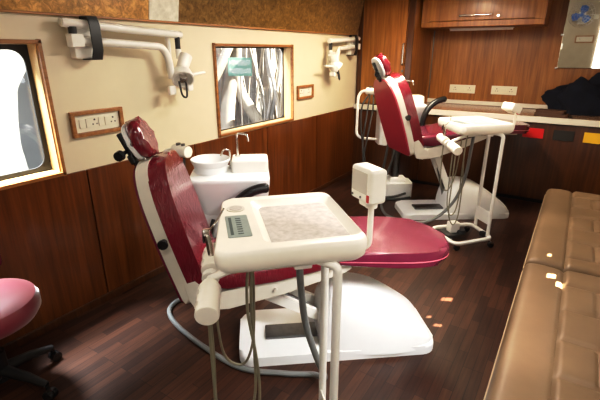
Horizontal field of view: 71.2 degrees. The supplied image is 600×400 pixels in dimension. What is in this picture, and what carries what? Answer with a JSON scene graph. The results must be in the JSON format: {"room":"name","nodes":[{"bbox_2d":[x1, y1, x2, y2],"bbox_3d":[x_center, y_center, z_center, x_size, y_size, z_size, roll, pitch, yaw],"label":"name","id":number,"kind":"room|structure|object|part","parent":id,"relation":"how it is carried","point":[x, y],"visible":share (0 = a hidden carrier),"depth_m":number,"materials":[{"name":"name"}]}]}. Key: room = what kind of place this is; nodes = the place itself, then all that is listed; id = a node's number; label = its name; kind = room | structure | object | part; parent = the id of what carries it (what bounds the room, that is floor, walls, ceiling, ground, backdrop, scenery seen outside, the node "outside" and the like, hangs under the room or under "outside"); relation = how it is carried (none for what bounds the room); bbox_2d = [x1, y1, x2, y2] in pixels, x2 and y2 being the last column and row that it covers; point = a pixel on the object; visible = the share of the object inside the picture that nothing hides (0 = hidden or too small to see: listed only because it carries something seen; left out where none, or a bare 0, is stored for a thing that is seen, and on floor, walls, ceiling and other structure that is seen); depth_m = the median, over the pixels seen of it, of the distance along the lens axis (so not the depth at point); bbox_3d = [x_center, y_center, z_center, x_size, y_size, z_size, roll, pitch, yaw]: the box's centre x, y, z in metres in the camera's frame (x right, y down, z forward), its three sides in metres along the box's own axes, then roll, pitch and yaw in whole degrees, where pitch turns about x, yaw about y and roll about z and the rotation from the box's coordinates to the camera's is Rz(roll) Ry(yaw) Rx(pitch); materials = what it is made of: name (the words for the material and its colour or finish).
{"room":"dental clinic","nodes":[
{"label":"dental clinic","id":0,"kind":"room"},
{"bbox_2d":[0,12,358,173],"bbox_3d":[-0.824,-0.676,3.390,0.100,2.250,7.250,12,23,31],"label":"wall","id":1,"kind":"structure","parent":0,"point":[137,81],"depth_m":2.93,"materials":[{"name":"beige paint"}]},
{"bbox_2d":[0,39,66,190],"bbox_3d":[-1.732,-0.368,1.991,0.119,0.763,1.065,12,23,31],"label":"window","id":2,"kind":"structure","parent":1,"relation":"in","point":[52,165],"depth_m":2.37,"materials":[{"name":"brown wood"}]},
{"bbox_2d":[0,170,106,346],"bbox_3d":[-1.578,0.373,2.412,0.016,0.925,0.887,12,23,31],"label":"wall panel","id":3,"kind":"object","parent":1,"relation":"attached to","point":[49,238],"depth_m":2.52,"materials":[{"name":"brown wood"}]},
{"bbox_2d":[0,0,148,19],"bbox_3d":[-1.843,-0.943,1.427,0.098,0.435,3.185,12,23,31],"label":"wall panel","id":4,"kind":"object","parent":1,"relation":"attached to","point":[136,9],"depth_m":2.42,"materials":[{"name":"wood"}]},
{"bbox_2d":[68,106,123,138],"bbox_3d":[-1.261,-0.489,2.619,0.024,0.153,0.348,12,23,31],"label":"switchboard","id":5,"kind":"object","parent":1,"relation":"attached to","point":[85,123],"visible":0.94,"depth_m":2.60,"materials":[{"name":"brown wood"}]},
{"bbox_3d":[-1.267,-0.490,2.623,0.007,0.105,0.300,12,23,31],"label":"plate","id":6,"kind":"part","parent":5,"relation":"part of","materials":[{"name":"white plastic"}]},
{"bbox_2d":[86,172,107,292],"bbox_3d":[-1.011,0.077,3.248,0.004,0.915,6.380,12,23,31],"label":"trim","id":7,"kind":"structure","parent":1,"relation":"attached to","point":[86,172],"depth_m":2.76,"materials":[{"name":"brown wood"}]},
{"bbox_2d":[58,16,205,97],"bbox_3d":[-1.017,-0.900,2.722,0.191,0.500,0.989,17,26,39],"label":"lamp","id":8,"kind":"object","parent":1,"relation":"attached to","point":[84,39],"visible":1,"depth_m":2.56,"materials":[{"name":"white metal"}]},
{"bbox_3d":[-1.066,-1.059,2.599,0.050,0.093,0.823,13,23,32],"label":"arm","id":9,"kind":"part","parent":8,"relation":"part of","materials":[{"name":"white metal"}]},
{"bbox_3d":[-1.060,-0.885,2.636,0.049,0.262,0.631,14,24,34],"label":"arm","id":10,"kind":"part","parent":8,"relation":"part of","materials":[{"name":"white metal"}]},
{"bbox_3d":[-0.750,-0.916,3.045,0.025,0.038,0.172,11,22,28],"label":"handle","id":11,"kind":"part","parent":8,"relation":"part of","materials":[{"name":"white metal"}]},
{"bbox_2d":[86,144,194,291],"bbox_3d":[-1.089,0.121,3.125,0.016,0.925,0.897,12,23,31],"label":"wall panel","id":12,"kind":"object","parent":1,"relation":"attached to","point":[128,250],"depth_m":2.89,"materials":[{"name":"brown wood"}]},
{"bbox_2d":[149,0,178,21],"bbox_3d":[-0.908,-1.426,2.789,0.098,0.435,0.251,12,23,31],"label":"wall panel","id":13,"kind":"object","parent":1,"relation":"attached to","point":[163,10],"depth_m":2.85,"materials":[{"name":"laminate"}]},
{"bbox_2d":[1,170,351,352],"bbox_3d":[-0.994,0.495,3.378,0.020,0.050,6.390,12,23,31],"label":"baseboard","id":14,"kind":"structure","parent":1,"relation":"attached to","point":[43,329],"depth_m":2.77,"materials":[{"name":"brown wood"}]},
{"bbox_2d":[0,9,357,35],"bbox_3d":[-1.009,-1.189,2.780,0.026,0.014,6.370,12,23,31],"label":"trim","id":15,"kind":"structure","parent":1,"relation":"attached to","point":[1,10],"depth_m":2.76,"materials":[{"name":"brown wood"}]},
{"bbox_2d":[194,127,268,195],"bbox_3d":[-0.585,-0.140,3.859,0.016,0.925,0.942,12,23,31],"label":"wall panel","id":16,"kind":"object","parent":1,"relation":"attached to","point":[257,144],"depth_m":3.76,"materials":[{"name":"brown wood"}]},
{"bbox_2d":[212,43,293,137],"bbox_3d":[-0.421,-1.051,3.900,0.119,0.755,1.135,12,23,31],"label":"window","id":17,"kind":"structure","parent":1,"relation":"in","point":[287,50],"depth_m":4.17,"materials":[{"name":"brown wood"}]},
{"bbox_2d":[178,0,363,34],"bbox_3d":[-0.043,-1.873,4.048,0.098,0.435,2.929,12,23,31],"label":"wall panel","id":18,"kind":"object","parent":1,"relation":"attached to","point":[328,16],"depth_m":3.89,"materials":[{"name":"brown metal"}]},
{"bbox_2d":[267,116,316,195],"bbox_3d":[-0.069,-0.406,4.610,0.016,0.925,0.942,12,23,31],"label":"wall panel","id":19,"kind":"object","parent":1,"relation":"attached to","point":[291,146],"depth_m":4.55,"materials":[{"name":"brown wood"}]},
{"bbox_2d":[297,84,313,99],"bbox_3d":[0.059,-1.172,4.541,0.024,0.143,0.318,12,23,31],"label":"switchboard","id":20,"kind":"object","parent":1,"relation":"attached to","point":[303,91],"visible":1,"depth_m":4.53,"materials":[{"name":"brown wood"}]},
{"bbox_3d":[0.053,-1.174,4.545,0.007,0.095,0.270,12,23,31],"label":"plate","id":21,"kind":"part","parent":20,"relation":"part of","materials":[{"name":"white plastic"}]},
{"bbox_2d":[316,107,353,187],"bbox_3d":[0.458,-0.678,5.378,0.016,0.925,0.982,12,23,31],"label":"trim","id":22,"kind":"structure","parent":1,"relation":"attached to","point":[335,129],"depth_m":5.32,"materials":[{"name":"brown wood"}]},
{"bbox_2d":[324,35,360,79],"bbox_3d":[0.492,-1.679,4.919,0.191,0.500,0.969,8,21,22],"label":"lamp","id":23,"kind":"object","parent":1,"relation":"attached to","point":[353,45],"visible":1,"depth_m":4.75,"materials":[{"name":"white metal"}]},
{"bbox_3d":[0.529,-1.882,4.922,0.050,0.093,0.803,11,22,29],"label":"arm","id":24,"kind":"part","parent":23,"relation":"part of","materials":[{"name":"white metal"}]},
{"bbox_3d":[0.552,-1.717,4.984,0.049,0.262,0.612,10,22,27],"label":"arm","id":25,"kind":"part","parent":23,"relation":"part of","materials":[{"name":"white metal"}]},
{"bbox_2d":[0,174,541,399],"bbox_3d":[0.551,0.729,2.881,3.540,0.060,7.450,12,23,31],"label":"floor","id":26,"kind":"structure","parent":0,"point":[127,346],"depth_m":2.48,"materials":[{"name":"brown wood"}]},
{"bbox_2d":[0,254,61,399],"bbox_3d":[-1.493,0.620,2.023,0.586,0.720,0.547,12,23,31],"label":"stool","id":27,"kind":"object","parent":26,"relation":"on","point":[20,299],"visible":1,"depth_m":2.04,"materials":[{"name":"leather"}]},
{"bbox_3d":[-1.488,0.518,1.963,0.470,0.143,0.470,12,23,31],"label":"seat","id":28,"kind":"part","parent":27,"relation":"part of","materials":[{"name":"red leather"}]},
{"bbox_3d":[-1.348,0.870,2.054,0.233,0.091,0.057,4,20,12],"label":"leg","id":29,"kind":"part","parent":27,"relation":"part of","materials":[{"name":"black plastic"}]},
{"bbox_3d":[-1.413,0.819,2.198,0.060,0.091,0.233,12,23,31],"label":"leg","id":30,"kind":"part","parent":27,"relation":"part of","materials":[{"name":"black plastic"}]},
{"bbox_2d":[113,116,208,305],"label":"dental chair","id":31,"kind":"object","parent":26,"relation":"on","point":[173,214],"depth_m":2.07,"materials":[{"name":"leather"}]},
{"bbox_3d":[-0.883,-0.226,2.085,0.051,0.052,0.088,3,20,9],"label":"adjusting knob","id":32,"kind":"part","parent":31,"relation":"part of","materials":[{"name":"black plastic"}]},
{"bbox_3d":[-0.730,0.141,2.291,0.209,0.731,0.502,-2,20,-6],"label":"panel","id":33,"kind":"part","parent":31,"relation":"part of","materials":[{"name":"white plastic"}]},
{"bbox_3d":[-0.660,0.212,2.023,0.051,0.052,0.040,-2,20,-6],"label":"recline knob","id":34,"kind":"part","parent":31,"relation":"part of","materials":[{"name":"black plastic"}]},
{"bbox_3d":[-0.624,0.109,2.291,0.285,0.753,0.515,-2,20,-6],"label":"backrest","id":35,"kind":"part","parent":31,"relation":"part of","materials":[{"name":"red leather"}]},
{"bbox_2d":[163,132,269,289],"bbox_3d":[-0.566,0.121,2.828,0.731,1.122,0.404,-2,20,-6],"label":"unit","id":36,"kind":"object","parent":26,"relation":"on","point":[214,181],"visible":0.31,"depth_m":2.68,"materials":[{"name":"metal"}]},
{"bbox_2d":[190,154,229,175],"bbox_3d":[-0.585,-0.223,2.749,0.256,0.104,0.256,12,23,31],"label":"basin","id":37,"kind":"object","parent":36,"relation":"in","point":[206,164],"depth_m":2.69,"materials":[{"name":"white ceramic"}]},
{"bbox_2d":[190,148,269,214],"bbox_3d":[-0.457,-0.120,2.768,0.561,0.417,0.542,12,23,31],"label":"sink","id":38,"kind":"object","parent":36,"relation":"on","point":[214,181],"depth_m":2.66,"materials":[{"name":"white ceramic"}]},
{"bbox_2d":[235,132,248,156],"bbox_3d":[-0.384,-0.358,2.759,0.131,0.172,0.036,18,26,41],"label":"tap","id":39,"kind":"object","parent":36,"relation":"on","point":[239,133],"depth_m":2.78,"materials":[{"name":"silver metal"}]},
{"bbox_2d":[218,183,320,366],"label":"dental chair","id":40,"kind":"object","parent":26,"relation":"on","point":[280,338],"depth_m":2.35,"materials":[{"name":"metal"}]},
{"bbox_3d":[-0.333,0.099,2.625,0.290,0.421,0.060,-2,20,-6],"label":"armrest","id":41,"kind":"part","parent":40,"relation":"part of","materials":[{"name":"black plastic"}]},
{"bbox_3d":[-0.186,0.297,2.408,0.718,0.212,0.530,-2,20,-6],"label":"seat","id":42,"kind":"part","parent":40,"relation":"part of","materials":[{"name":"red plastic"}]},
{"bbox_3d":[-0.032,0.600,2.395,0.519,0.254,0.031,1,20,3],"label":"lift arm","id":43,"kind":"part","parent":40,"relation":"part of","materials":[{"name":"white metal"}]},
{"bbox_3d":[-0.048,0.550,2.535,0.519,0.254,0.031,1,20,3],"label":"lift arm","id":44,"kind":"part","parent":40,"relation":"part of","materials":[{"name":"white metal"}]},
{"bbox_2d":[167,162,386,399],"bbox_3d":[-0.285,0.314,2.047,0.663,1.280,1.674,-8,21,-22],"label":"cart","id":45,"kind":"object","parent":26,"relation":"on","point":[300,231],"visible":0.95,"depth_m":1.42,"materials":[{"name":"beige plastic"}]},
{"bbox_3d":[-0.170,0.230,1.408,0.281,0.085,0.051,-4,20,-12],"label":"holder arm","id":46,"kind":"part","parent":45,"relation":"part of","materials":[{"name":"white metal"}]},
{"bbox_2d":[214,192,366,273],"bbox_3d":[-0.069,0.100,1.521,0.492,0.085,0.500,-4,20,-12],"label":"tray","id":47,"kind":"object","parent":45,"relation":"on","point":[299,231],"depth_m":1.39,"materials":[{"name":"plastic"}]},
{"bbox_3d":[-0.007,0.183,1.413,0.060,0.030,0.160,-4,20,-12],"label":"post mount","id":48,"kind":"part","parent":45,"relation":"part of","materials":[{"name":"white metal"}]},
{"bbox_3d":[0.028,0.559,1.680,0.168,0.945,0.033,-3,20,-8],"label":"post","id":49,"kind":"part","parent":45,"relation":"part of","materials":[{"name":"white metal"}]},
{"bbox_3d":[0.050,0.613,1.528,0.157,0.944,0.132,-4,20,-12],"label":"post","id":50,"kind":"part","parent":45,"relation":"part of","materials":[{"name":"white metal"}]},
{"bbox_3d":[0.212,0.086,1.384,0.082,0.176,0.039,-4,20,-12],"label":"viewer stem","id":51,"kind":"part","parent":45,"relation":"part of","materials":[{"name":"beige plastic"}]},
{"bbox_2d":[355,80,426,199],"bbox_3d":[1.019,-0.678,4.784,0.731,1.322,0.404,-1,20,-2],"label":"dental spittoon unit","id":52,"kind":"object","parent":26,"relation":"on","point":[398,187],"visible":0.51,"depth_m":4.83,"materials":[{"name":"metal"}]},
{"bbox_3d":[0.776,-0.973,4.811,0.269,0.572,0.039,6,20,16],"label":"holder arm","id":53,"kind":"part","parent":52,"relation":"part of","materials":[{"name":"white metal"}]},
{"bbox_2d":[377,104,426,122],"bbox_3d":[1.129,-1.011,4.684,0.564,0.417,0.532,12,23,31],"label":"bowl","id":54,"kind":"object","parent":52,"relation":"on","point":[420,108],"depth_m":4.53,"materials":[{"name":"white ceramic"}]},
{"bbox_2d":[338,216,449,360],"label":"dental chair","id":55,"kind":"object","parent":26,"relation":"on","point":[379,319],"depth_m":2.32,"materials":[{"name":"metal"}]},
{"bbox_2d":[371,53,529,219],"bbox_3d":[1.524,-0.657,4.294,1.763,1.610,0.700,-3,20,-7],"label":"dental chair","id":56,"kind":"object","parent":26,"relation":"on","point":[403,131],"visible":0.88,"depth_m":4.18,"materials":[{"name":"leather"}]},
{"bbox_3d":[0.878,-0.816,4.088,0.265,0.714,0.502,-5,20,-13],"label":"panel","id":57,"kind":"part","parent":56,"relation":"part of","materials":[{"name":"red leather"}]},
{"bbox_3d":[0.979,-0.861,4.099,0.340,0.743,0.515,-5,20,-13],"label":"backrest","id":58,"kind":"part","parent":56,"relation":"part of","materials":[{"name":"red leather"}]},
{"bbox_3d":[1.428,-0.900,4.517,0.289,0.420,0.062,-5,20,-13],"label":"armrest","id":59,"kind":"part","parent":56,"relation":"part of","materials":[{"name":"black plastic"}]},
{"bbox_3d":[1.474,-0.292,4.447,0.294,0.569,0.037,3,20,7],"label":"lift arm","id":60,"kind":"part","parent":56,"relation":"part of","materials":[{"name":"white metal"}]},
{"bbox_3d":[1.480,-0.242,4.306,0.294,0.569,0.037,3,20,7],"label":"lift arm","id":61,"kind":"part","parent":56,"relation":"part of","materials":[{"name":"white metal"}]},
{"bbox_3d":[1.437,-0.696,4.280,0.718,0.212,0.530,-5,20,-13],"label":"seat","id":62,"kind":"part","parent":56,"relation":"part of","materials":[{"name":"red leather"}]},
{"bbox_2d":[380,102,521,250],"bbox_3d":[1.290,-0.372,4.061,0.647,1.235,1.479,-9,21,-23],"label":"cart","id":63,"kind":"object","parent":26,"relation":"on","point":[466,126],"visible":0.92,"depth_m":3.62,"materials":[{"name":"beige plastic"}]},
{"bbox_3d":[1.407,0.295,3.867,0.200,0.010,0.160,-4,20,-12],"label":"pedal plate","id":64,"kind":"part","parent":63,"relation":"part of","materials":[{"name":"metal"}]},
{"bbox_3d":[1.383,-0.514,3.506,0.281,0.085,0.051,-4,20,-12],"label":"holder arm","id":65,"kind":"part","parent":63,"relation":"part of","materials":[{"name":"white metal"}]},
{"bbox_2d":[438,116,514,135],"bbox_3d":[1.485,-0.643,3.619,0.493,0.085,0.500,-4,20,-12],"label":"tray","id":66,"kind":"object","parent":63,"relation":"on","point":[462,125],"depth_m":3.45,"materials":[{"name":"plastic"}]},
{"bbox_3d":[1.581,-0.185,3.778,0.168,0.945,0.033,-3,20,-8],"label":"post","id":67,"kind":"part","parent":63,"relation":"part of","materials":[{"name":"white metal"}]},
{"bbox_3d":[1.603,-0.129,3.620,0.186,0.945,0.045,9,22,25],"label":"post","id":68,"kind":"part","parent":63,"relation":"part of","materials":[{"name":"white metal"}]},
{"bbox_2d":[352,109,599,202],"bbox_3d":[2.282,-0.611,5.240,3.232,0.890,0.764,12,23,31],"label":"base cabinet","id":69,"kind":"object","parent":26,"relation":"on","point":[548,156],"visible":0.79,"depth_m":4.71,"materials":[{"name":"brown wood"}]},
{"bbox_2d":[353,98,599,127],"bbox_3d":[2.277,-1.092,5.067,3.230,0.112,0.784,12,23,31],"label":"countertop","id":70,"kind":"structure","parent":69,"relation":"on","point":[459,108],"depth_m":4.89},
{"bbox_2d":[355,0,431,103],"bbox_3d":[1.229,-1.929,5.488,0.715,1.275,0.776,12,23,31],"label":"cabinet","id":71,"kind":"object","parent":70,"relation":"on","point":[391,28],"visible":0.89,"depth_m":5.17,"materials":[{"name":"orange wood"}]},
{"bbox_3d":[1.040,-1.839,5.233,0.565,1.250,0.030,12,23,31],"label":"door","id":72,"kind":"part","parent":71,"relation":"part of","materials":[{"name":"orange wood"}]},
{"bbox_3d":[1.246,-1.765,5.071,0.021,0.262,0.042,12,23,31],"label":"handle","id":73,"kind":"part","parent":71,"relation":"part of","materials":[{"name":"silver metal"}]},
{"bbox_2d":[534,108,569,117],"bbox_3d":[2.705,-0.932,4.497,0.320,0.070,0.140,16,25,37],"label":"pouch","id":74,"kind":"object","parent":70,"relation":"on","point":[555,113],"visible":1,"depth_m":4.46,"materials":[{"name":"brown leather"}]},
{"bbox_2d":[541,72,599,116],"bbox_3d":[3.237,-1.167,4.546,1.083,0.480,0.329,12,23,31],"label":"jacket","id":75,"kind":"object","parent":70,"relation":"on","point":[581,97],"visible":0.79,"depth_m":4.56,"materials":[{"name":"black fabric"}]},
{"bbox_2d":[483,263,599,399],"bbox_3d":[1.216,0.867,1.703,0.796,0.466,1.686,12,23,31],"label":"bench","id":76,"kind":"object","parent":26,"relation":"on","point":[549,349],"visible":1,"depth_m":1.79,"materials":[{"name":"tan brown leather"}]},
{"bbox_2d":[523,189,599,276],"bbox_3d":[2.133,0.394,3.038,0.796,0.466,1.681,12,23,31],"label":"bench","id":77,"kind":"object","parent":26,"relation":"on","point":[566,234],"visible":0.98,"depth_m":2.83,"materials":[{"name":"tan brown leather"}]},
{"bbox_2d":[424,0,599,108],"bbox_3d":[2.520,-1.376,5.364,3.540,2.250,0.100,12,23,31],"label":"wall","id":78,"kind":"structure","parent":0,"point":[523,58],"depth_m":5.19,"materials":[{"name":"orange wood"}]},
{"bbox_2d":[428,31,434,97],"bbox_3d":[1.772,-1.803,5.656,0.012,0.900,0.012,12,23,31],"label":"trim","id":79,"kind":"structure","parent":78,"relation":"attached to","point":[434,31],"depth_m":5.64,"materials":[{"name":"wood"}]},
{"bbox_2d":[449,84,475,93],"bbox_3d":[2.138,-1.465,5.523,0.325,0.104,0.013,12,23,31],"label":"socket plate","id":80,"kind":"object","parent":78,"relation":"attached to","point":[453,88],"visible":1,"depth_m":5.52,"materials":[{"name":"beige plastic"}]},
{"bbox_2d":[421,0,552,28],"bbox_3d":[2.146,-2.197,4.870,1.310,0.348,0.570,12,23,31],"label":"upper cabinet","id":81,"kind":"object","parent":78,"relation":"attached to","point":[436,14],"visible":1,"depth_m":4.67,"materials":[{"name":"orange wood"}]},
{"bbox_3d":[1.966,-2.075,4.701,0.364,0.020,0.040,12,23,31],"label":"handle","id":82,"kind":"part","parent":81,"relation":"part of","materials":[{"name":"silver metal"}]},
{"bbox_2d":[450,27,513,30],"bbox_3d":[2.193,-2.075,5.088,0.740,0.030,0.030,12,23,31],"label":"tube light","id":83,"kind":"object","parent":81,"relation":"attached to","point":[488,28],"visible":0.96,"depth_m":5.07,"materials":[{"name":"white metal"}]},
{"bbox_3d":[2.020,-2.138,4.684,1.110,0.230,0.035,12,23,31],"label":"door","id":84,"kind":"part","parent":81,"relation":"part of","materials":[{"name":"orange wood"}]},
{"bbox_2d":[491,86,516,94],"bbox_3d":[2.562,-1.376,5.264,0.293,0.105,0.013,12,23,31],"label":"socket plate","id":85,"kind":"object","parent":78,"relation":"attached to","point":[499,90],"visible":1,"depth_m":5.26,"materials":[{"name":"beige plastic"}]},
{"bbox_2d":[554,0,599,68],"bbox_3d":[3.291,-1.802,4.564,0.780,0.730,0.052,12,23,31],"label":"wall mirror","id":86,"kind":"object","parent":78,"relation":"attached to","point":[580,44],"visible":1,"depth_m":4.66,"materials":[{"name":"silver metal"}]},
{"label":"outside","id":87,"kind":"structure","parent":0,"visible":0},
{"bbox_3d":[-3.532,0.392,5.090,6.000,0.100,14.000,12,23,31],"label":"ground","id":88,"kind":"structure","parent":87,"visible":0},
{"bbox_2d":[0,50,43,175],"bbox_3d":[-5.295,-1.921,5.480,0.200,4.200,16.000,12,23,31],"label":"window","id":89,"kind":"structure","parent":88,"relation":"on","point":[20,143],"depth_m":6.71,"materials":[{"name":"glass"}]},
{"bbox_2d":[228,58,251,124],"bbox_3d":[-0.686,-0.675,5.092,0.270,2.000,0.028,-3,20,-9],"label":"sign","id":90,"kind":"object","parent":88,"relation":"on","point":[240,67],"visible":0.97,"depth_m":4.79,"materials":[{"name":"green plastic"},{"name":"white paint"}]},
{"bbox_3d":[-0.687,-0.676,5.095,0.018,2.000,0.018,5,20,13],"label":"sign post","id":91,"kind":"part","parent":90,"relation":"part of","materials":[{"name":"white metal"}]},
{"bbox_2d":[216,48,282,129],"bbox_3d":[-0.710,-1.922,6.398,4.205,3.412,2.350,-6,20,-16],"label":"window pane","id":92,"kind":"object","parent":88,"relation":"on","point":[262,95],"visible":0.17,"depth_m":5.94,"materials":[{"name":"glass"}]}
]}

